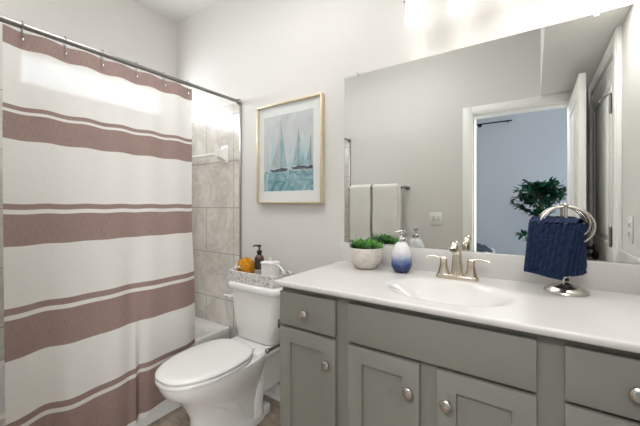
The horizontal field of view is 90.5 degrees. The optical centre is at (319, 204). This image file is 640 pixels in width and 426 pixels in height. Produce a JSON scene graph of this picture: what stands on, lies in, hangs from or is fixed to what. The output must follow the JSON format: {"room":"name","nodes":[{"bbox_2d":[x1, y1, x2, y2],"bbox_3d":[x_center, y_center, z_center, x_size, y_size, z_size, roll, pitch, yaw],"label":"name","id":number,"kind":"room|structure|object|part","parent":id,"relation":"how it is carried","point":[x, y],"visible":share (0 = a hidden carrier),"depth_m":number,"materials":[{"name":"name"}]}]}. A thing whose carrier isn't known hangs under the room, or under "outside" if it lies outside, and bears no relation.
{"room":"bathroom","nodes":[
{"label":"bathroom","id":0,"kind":"room"},
{"bbox_2d":[0,0,175,82],"bbox_3d":[-1.724,-0.143,1.974,0.100,2.755,1.715,0,0,34],"label":"wall","id":1,"kind":"structure","parent":0,"point":[125,29],"depth_m":2.22,"materials":[{"name":"paint"}]},
{"bbox_2d":[0,77,4,360],"bbox_3d":[-1.646,0.078,1.991,0.010,1.592,1.580,0,0,34],"label":"tiled wall","id":2,"kind":"structure","parent":1,"relation":"attached to","point":[2,347],"depth_m":1.78,"materials":[{"name":"beige tile"}]},
{"bbox_2d":[131,0,217,23],"bbox_3d":[-0.477,-1.561,1.193,3.040,0.080,1.815,0,0,34],"label":"ceiling","id":3,"kind":"structure","parent":0,"point":[176,11],"depth_m":2.43,"materials":[{"name":"paint"}]},
{"bbox_2d":[147,395,279,425],"bbox_3d":[-0.462,1.274,1.216,3.040,0.080,1.760,0,0,34],"label":"floor","id":4,"kind":"structure","parent":0,"point":[177,417],"depth_m":1.83,"materials":[{"name":"brown tile"}]},
{"bbox_2d":[0,316,229,425],"bbox_3d":[-1.360,1.053,1.798,0.676,0.362,1.577,0,0,34],"label":"bathtub","id":5,"kind":"object","parent":4,"relation":"on","point":[205,330],"visible":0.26,"depth_m":1.93,"materials":[{"name":"plastic"}]},
{"bbox_2d":[155,280,281,425],"bbox_3d":[-0.509,0.853,1.724,0.430,0.763,0.746,0,0,34],"label":"toilet","id":6,"kind":"object","parent":4,"relation":"on","point":[218,382],"visible":0.92,"depth_m":1.67,"materials":[{"name":"white ceramic"}]},
{"bbox_3d":[-0.580,0.783,1.613,0.354,0.022,0.482,0,0,34],"label":"lid","id":7,"kind":"part","parent":6,"relation":"part of","materials":[{"name":"plastic"}]},
{"bbox_3d":[-0.576,0.808,1.619,0.354,0.027,0.496,0,0,34],"label":"seat","id":8,"kind":"part","parent":6,"relation":"part of","materials":[{"name":"plastic"}]},
{"bbox_3d":[-0.566,0.559,1.960,0.072,0.028,0.028,0,0,34],"label":"flush handle","id":9,"kind":"part","parent":6,"relation":"part of","materials":[{"name":"white plastic"}]},
{"bbox_3d":[-0.358,0.493,1.942,0.424,0.044,0.217,0,0,34],"label":"tank lid","id":10,"kind":"part","parent":6,"relation":"part of","materials":[{"name":"white ceramic"}]},
{"bbox_3d":[-0.355,0.662,1.946,0.406,0.294,0.190,0,0,34],"label":"tank","id":11,"kind":"part","parent":6,"relation":"part of","materials":[{"name":"white ceramic"}]},
{"bbox_2d":[230,263,292,288],"bbox_3d":[-0.365,0.424,1.947,0.422,0.094,0.191,0,0,34],"label":"woven tray","id":12,"kind":"object","parent":6,"relation":"on","point":[238,276],"visible":0.59,"depth_m":1.85,"materials":[{"name":"wicker"}]},
{"bbox_2d":[236,257,254,273],"bbox_3d":[-0.468,0.396,2.010,0.117,0.126,0.117,0,0,-11],"label":"sponge","id":13,"kind":"object","parent":12,"relation":"in","point":[246,264],"visible":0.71,"depth_m":1.97,"materials":[{"name":"orange"}]},
{"bbox_2d":[253,245,263,274],"bbox_3d":[-0.376,0.351,1.957,0.062,0.214,0.059,0,0,34],"label":"pump bottle","id":14,"kind":"object","parent":12,"relation":"in","point":[259,257],"visible":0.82,"depth_m":1.93,"materials":[{"name":"brown glass"}]},
{"bbox_2d":[260,257,283,276],"bbox_3d":[-0.273,0.386,1.887,0.163,0.145,0.082,0,0,34],"label":"lidded jar","id":15,"kind":"object","parent":12,"relation":"in","point":[270,267],"visible":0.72,"depth_m":1.87,"materials":[{"name":"white ceramic"}]},
{"bbox_3d":[-0.298,0.333,1.904,0.102,0.040,0.082,0,0,34],"label":"lid","id":16,"kind":"part","parent":15,"relation":"part of","materials":[{"name":"white ceramic"}]},
{"bbox_2d":[280,286,639,425],"bbox_3d":[0.482,0.781,1.176,1.228,0.906,0.566,0,0,34],"label":"vanity cabinet","id":17,"kind":"object","parent":4,"relation":"on","point":[344,361],"visible":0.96,"depth_m":0.98,"materials":[{"name":"grey paint"}]},
{"bbox_2d":[265,319,281,353],"bbox_3d":[-0.164,0.574,1.395,0.090,0.130,0.145,0,0,34],"label":"paper holder","id":18,"kind":"object","parent":17,"relation":"attached to","point":[267,350],"visible":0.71,"depth_m":1.40,"materials":[{"name":"metal"}]},
{"bbox_3d":[-0.174,0.627,1.418,0.165,0.023,0.070,0,0,-28],"label":"arm","id":19,"kind":"part","parent":18,"relation":"part of","materials":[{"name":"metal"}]},
{"bbox_3d":[-0.062,0.421,1.219,0.035,0.035,0.029,0,0,34],"label":"knob","id":20,"kind":"part","parent":17,"relation":"part of","materials":[{"name":"silver metal"}]},
{"bbox_3d":[-0.050,0.418,1.242,0.264,0.133,0.020,0,0,34],"label":"drawer","id":21,"kind":"part","parent":17,"relation":"part of","materials":[{"name":"grey paint"}]},
{"bbox_3d":[-0.050,0.803,1.242,0.264,0.611,0.020,0,0,34],"label":"door","id":22,"kind":"part","parent":17,"relation":"part of","materials":[{"name":"grey paint"}]},
{"bbox_3d":[0.020,0.587,1.164,0.035,0.035,0.029,0,0,34],"label":"knob","id":23,"kind":"part","parent":17,"relation":"part of","materials":[{"name":"silver metal"}]},
{"bbox_3d":[0.209,0.803,1.067,0.252,0.611,0.020,0,0,34],"label":"door","id":24,"kind":"part","parent":17,"relation":"part of","materials":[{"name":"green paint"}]},
{"bbox_3d":[0.275,0.587,0.992,0.035,0.035,0.029,0,0,34],"label":"knob","id":25,"kind":"part","parent":17,"relation":"part of","materials":[{"name":"silver metal"}]},
{"bbox_3d":[0.369,0.587,0.928,0.035,0.035,0.029,0,0,34],"label":"knob","id":26,"kind":"part","parent":17,"relation":"part of","materials":[{"name":"silver metal"}]},
{"bbox_2d":[273,242,639,353],"bbox_3d":[0.479,0.307,1.184,1.240,0.204,0.558,0,0,34],"label":"countertop","id":27,"kind":"structure","parent":17,"relation":"on","point":[507,296],"depth_m":1.12,"materials":[{"name":"stone"}]},
{"bbox_2d":[348,237,384,269],"bbox_3d":[0.223,0.232,1.549,0.168,0.151,0.174,0,0,-24],"label":"succulent planter","id":28,"kind":"object","parent":27,"relation":"on","point":[364,254],"visible":1,"depth_m":1.49,"materials":[{"name":"beige ceramic"}]},
{"bbox_2d":[391,230,411,272],"bbox_3d":[0.374,0.210,1.457,0.092,0.195,0.092,0,0,34],"label":"soap dispenser","id":29,"kind":"object","parent":27,"relation":"on","point":[401,262],"visible":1,"depth_m":1.43,"materials":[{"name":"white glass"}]},
{"bbox_2d":[426,241,490,281],"bbox_3d":[0.556,0.227,1.300,0.250,0.162,0.112,0,0,34],"label":"sink faucet","id":30,"kind":"object","parent":27,"relation":"on","point":[456,273],"visible":1,"depth_m":1.30,"materials":[{"name":"silver metal"}]},
{"bbox_3d":[0.500,0.225,1.370,0.079,0.018,0.019,0,0,29],"label":"lever","id":31,"kind":"part","parent":30,"relation":"part of","materials":[{"name":"silver metal"}]},
{"bbox_3d":[0.528,0.257,1.354,0.052,0.072,0.049,0,0,34],"label":"handle","id":32,"kind":"part","parent":30,"relation":"part of","materials":[{"name":"silver metal"}]},
{"bbox_3d":[0.556,0.220,1.300,0.054,0.148,0.112,0,0,34],"label":"spout","id":33,"kind":"part","parent":30,"relation":"part of","materials":[{"name":"silver metal"}]},
{"bbox_3d":[0.572,0.299,1.324,0.166,0.018,0.054,0,0,34],"label":"plate","id":34,"kind":"part","parent":30,"relation":"part of","materials":[{"name":"silver metal"}]},
{"bbox_3d":[0.617,0.257,1.294,0.052,0.072,0.049,0,0,34],"label":"handle","id":35,"kind":"part","parent":30,"relation":"part of","materials":[{"name":"silver metal"}]},
{"bbox_3d":[0.641,0.225,1.274,0.079,0.018,0.019,0,0,39],"label":"lever","id":36,"kind":"part","parent":30,"relation":"part of","materials":[{"name":"silver metal"}]},
{"bbox_2d":[540,203,596,296],"bbox_3d":[0.871,0.150,1.123,0.132,0.316,0.149,0,0,-22],"label":"towel stand","id":37,"kind":"object","parent":27,"relation":"on","point":[564,288],"visible":0.66,"depth_m":1.10,"materials":[{"name":"silver metal"}]},
{"bbox_2d":[524,217,587,280],"bbox_3d":[0.830,0.148,1.117,0.187,0.208,0.166,0,0,34],"label":"hand towel","id":38,"kind":"object","parent":37,"relation":"on","point":[554,250],"visible":0.97,"depth_m":1.08,"materials":[{"name":"blue fabric"}]},
{"bbox_3d":[0.871,0.128,1.123,0.016,0.271,0.016,0,0,34],"label":"post","id":39,"kind":"part","parent":37,"relation":"part of","materials":[{"name":"silver metal"}]},
{"bbox_3d":[0.462,0.803,0.896,0.249,0.611,0.020,0,0,34],"label":"door","id":40,"kind":"part","parent":17,"relation":"part of","materials":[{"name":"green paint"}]},
{"bbox_3d":[0.721,0.645,0.721,0.261,0.298,0.020,0,0,34],"label":"drawer","id":41,"kind":"part","parent":17,"relation":"part of","materials":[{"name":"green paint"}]},
{"bbox_3d":[0.721,0.418,0.721,0.261,0.134,0.020,0,0,34],"label":"drawer","id":42,"kind":"part","parent":17,"relation":"part of","materials":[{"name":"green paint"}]},
{"bbox_3d":[0.706,0.419,0.702,0.035,0.035,0.029,0,0,34],"label":"knob","id":43,"kind":"part","parent":17,"relation":"part of","materials":[{"name":"silver metal"}]},
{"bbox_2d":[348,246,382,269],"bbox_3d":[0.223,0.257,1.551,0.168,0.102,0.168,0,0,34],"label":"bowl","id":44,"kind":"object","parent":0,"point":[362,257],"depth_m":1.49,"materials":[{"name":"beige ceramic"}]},
{"bbox_2d":[176,0,639,383],"bbox_3d":[0.002,-0.143,1.904,3.040,2.755,0.100,0,0,34],"label":"wall","id":45,"kind":"structure","parent":0,"point":[259,53],"depth_m":1.89,"materials":[{"name":"paint"}]},
{"bbox_2d":[192,103,238,328],"bbox_3d":[-0.882,0.078,2.434,0.781,1.592,0.010,0,0,34],"label":"tiled wall","id":46,"kind":"structure","parent":45,"relation":"attached to","point":[215,184],"depth_m":2.36,"materials":[{"name":"beige tile"}]},
{"bbox_2d":[192,146,227,163],"bbox_3d":[-0.917,-0.364,2.407,0.567,0.124,0.074,0,0,34],"label":"towel bar","id":47,"kind":"object","parent":46,"relation":"attached to","point":[222,154],"visible":0.52,"depth_m":2.27,"materials":[{"name":"white ceramic"}]},
{"bbox_3d":[-0.707,-0.364,2.265,0.060,0.124,0.074,0,0,34],"label":"post","id":48,"kind":"part","parent":47,"relation":"part of","materials":[{"name":"white ceramic"}]},
{"bbox_2d":[239,101,241,259],"bbox_3d":[-0.554,0.256,2.212,0.012,1.957,0.012,0,0,34],"label":"trim","id":49,"kind":"structure","parent":45,"relation":"attached to","point":[240,105],"depth_m":2.21,"materials":[{"name":"metal"}]},
{"bbox_2d":[264,383,279,401],"bbox_3d":[-0.202,1.188,1.967,0.845,0.092,0.024,0,0,34],"label":"baseboard","id":50,"kind":"structure","parent":45,"relation":"attached to","point":[273,392],"depth_m":2.03,"materials":[{"name":"white paint"}]},
{"bbox_2d":[257,92,323,203],"bbox_3d":[-0.196,-0.325,1.957,0.514,0.631,0.033,0,0,34],"label":"framed print","id":51,"kind":"object","parent":45,"relation":"attached to","point":[290,133],"visible":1,"depth_m":1.94,"materials":[{"name":"beige paper"}]},
{"bbox_2d":[403,0,503,28],"bbox_3d":[0.597,-0.935,1.345,0.546,0.232,0.160,0,0,34],"label":"vanity light","id":52,"kind":"object","parent":45,"relation":"attached to","point":[416,10],"visible":1,"depth_m":1.38,"materials":[{"name":"white glass"}]},
{"bbox_3d":[0.431,-0.890,1.422,0.101,0.143,0.101,0,0,34],"label":"lamp shade","id":53,"kind":"part","parent":52,"relation":"part of","materials":[{"name":"white glass"}]},
{"bbox_3d":[0.581,-0.890,1.321,0.101,0.143,0.101,0,0,34],"label":"lamp shade","id":54,"kind":"part","parent":52,"relation":"part of","materials":[{"name":"white glass"}]},
{"bbox_2d":[340,242,639,294],"bbox_3d":[0.630,0.257,1.407,1.239,0.104,0.019,0,0,34],"label":"backsplash","id":55,"kind":"structure","parent":45,"relation":"attached to","point":[602,276],"depth_m":1.29,"materials":[{"name":"stone"}]},
{"bbox_2d":[344,2,639,263],"bbox_3d":[0.639,-0.254,1.405,1.221,0.916,0.015,0,0,34],"label":"wall mirror","id":56,"kind":"object","parent":45,"relation":"attached to","point":[469,145],"visible":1,"depth_m":1.33,"materials":[{"name":"clear glass"}]},
{"bbox_3d":[-0.953,-0.143,0.489,2.840,2.755,0.115,0,0,34],"label":"wall","id":57,"kind":"structure","parent":0,"visible":0},
{"bbox_3d":[-1.771,0.078,1.116,0.781,1.592,0.010,0,0,34],"label":"tiled wall","id":58,"kind":"structure","parent":57,"relation":"attached to","visible":0},
{"bbox_2d":[0,15,240,104],"bbox_3d":[-1.002,-0.718,1.555,0.040,0.040,1.575,0,0,34],"label":"curtain rod","id":59,"kind":"object","parent":58,"relation":"attached to","point":[9,21],"visible":1,"depth_m":1.49,"materials":[{"name":"metal"}]},
{"bbox_2d":[20,21,24,41],"bbox_3d":[-1.194,-0.694,1.270,0.038,0.086,0.011,0,0,34],"label":"curtain hook","id":60,"kind":"object","parent":59,"relation":"hanging from","point":[22,38],"visible":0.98,"depth_m":1.26,"materials":[{"name":"silver metal"}]},
{"bbox_3d":[-0.786,-0.694,1.874,0.038,0.086,0.011,0,0,34],"label":"curtain hook","id":61,"kind":"object","parent":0,"visible":0},
{"bbox_2d":[2,24,194,425],"bbox_3d":[-0.975,0.219,1.598,0.082,1.830,0.904,0,0,29],"label":"shower curtain","id":62,"kind":"object","parent":61,"relation":"hanging from","point":[99,289],"visible":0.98,"depth_m":1.45,"materials":[{"name":"white fabric"}]}
]}

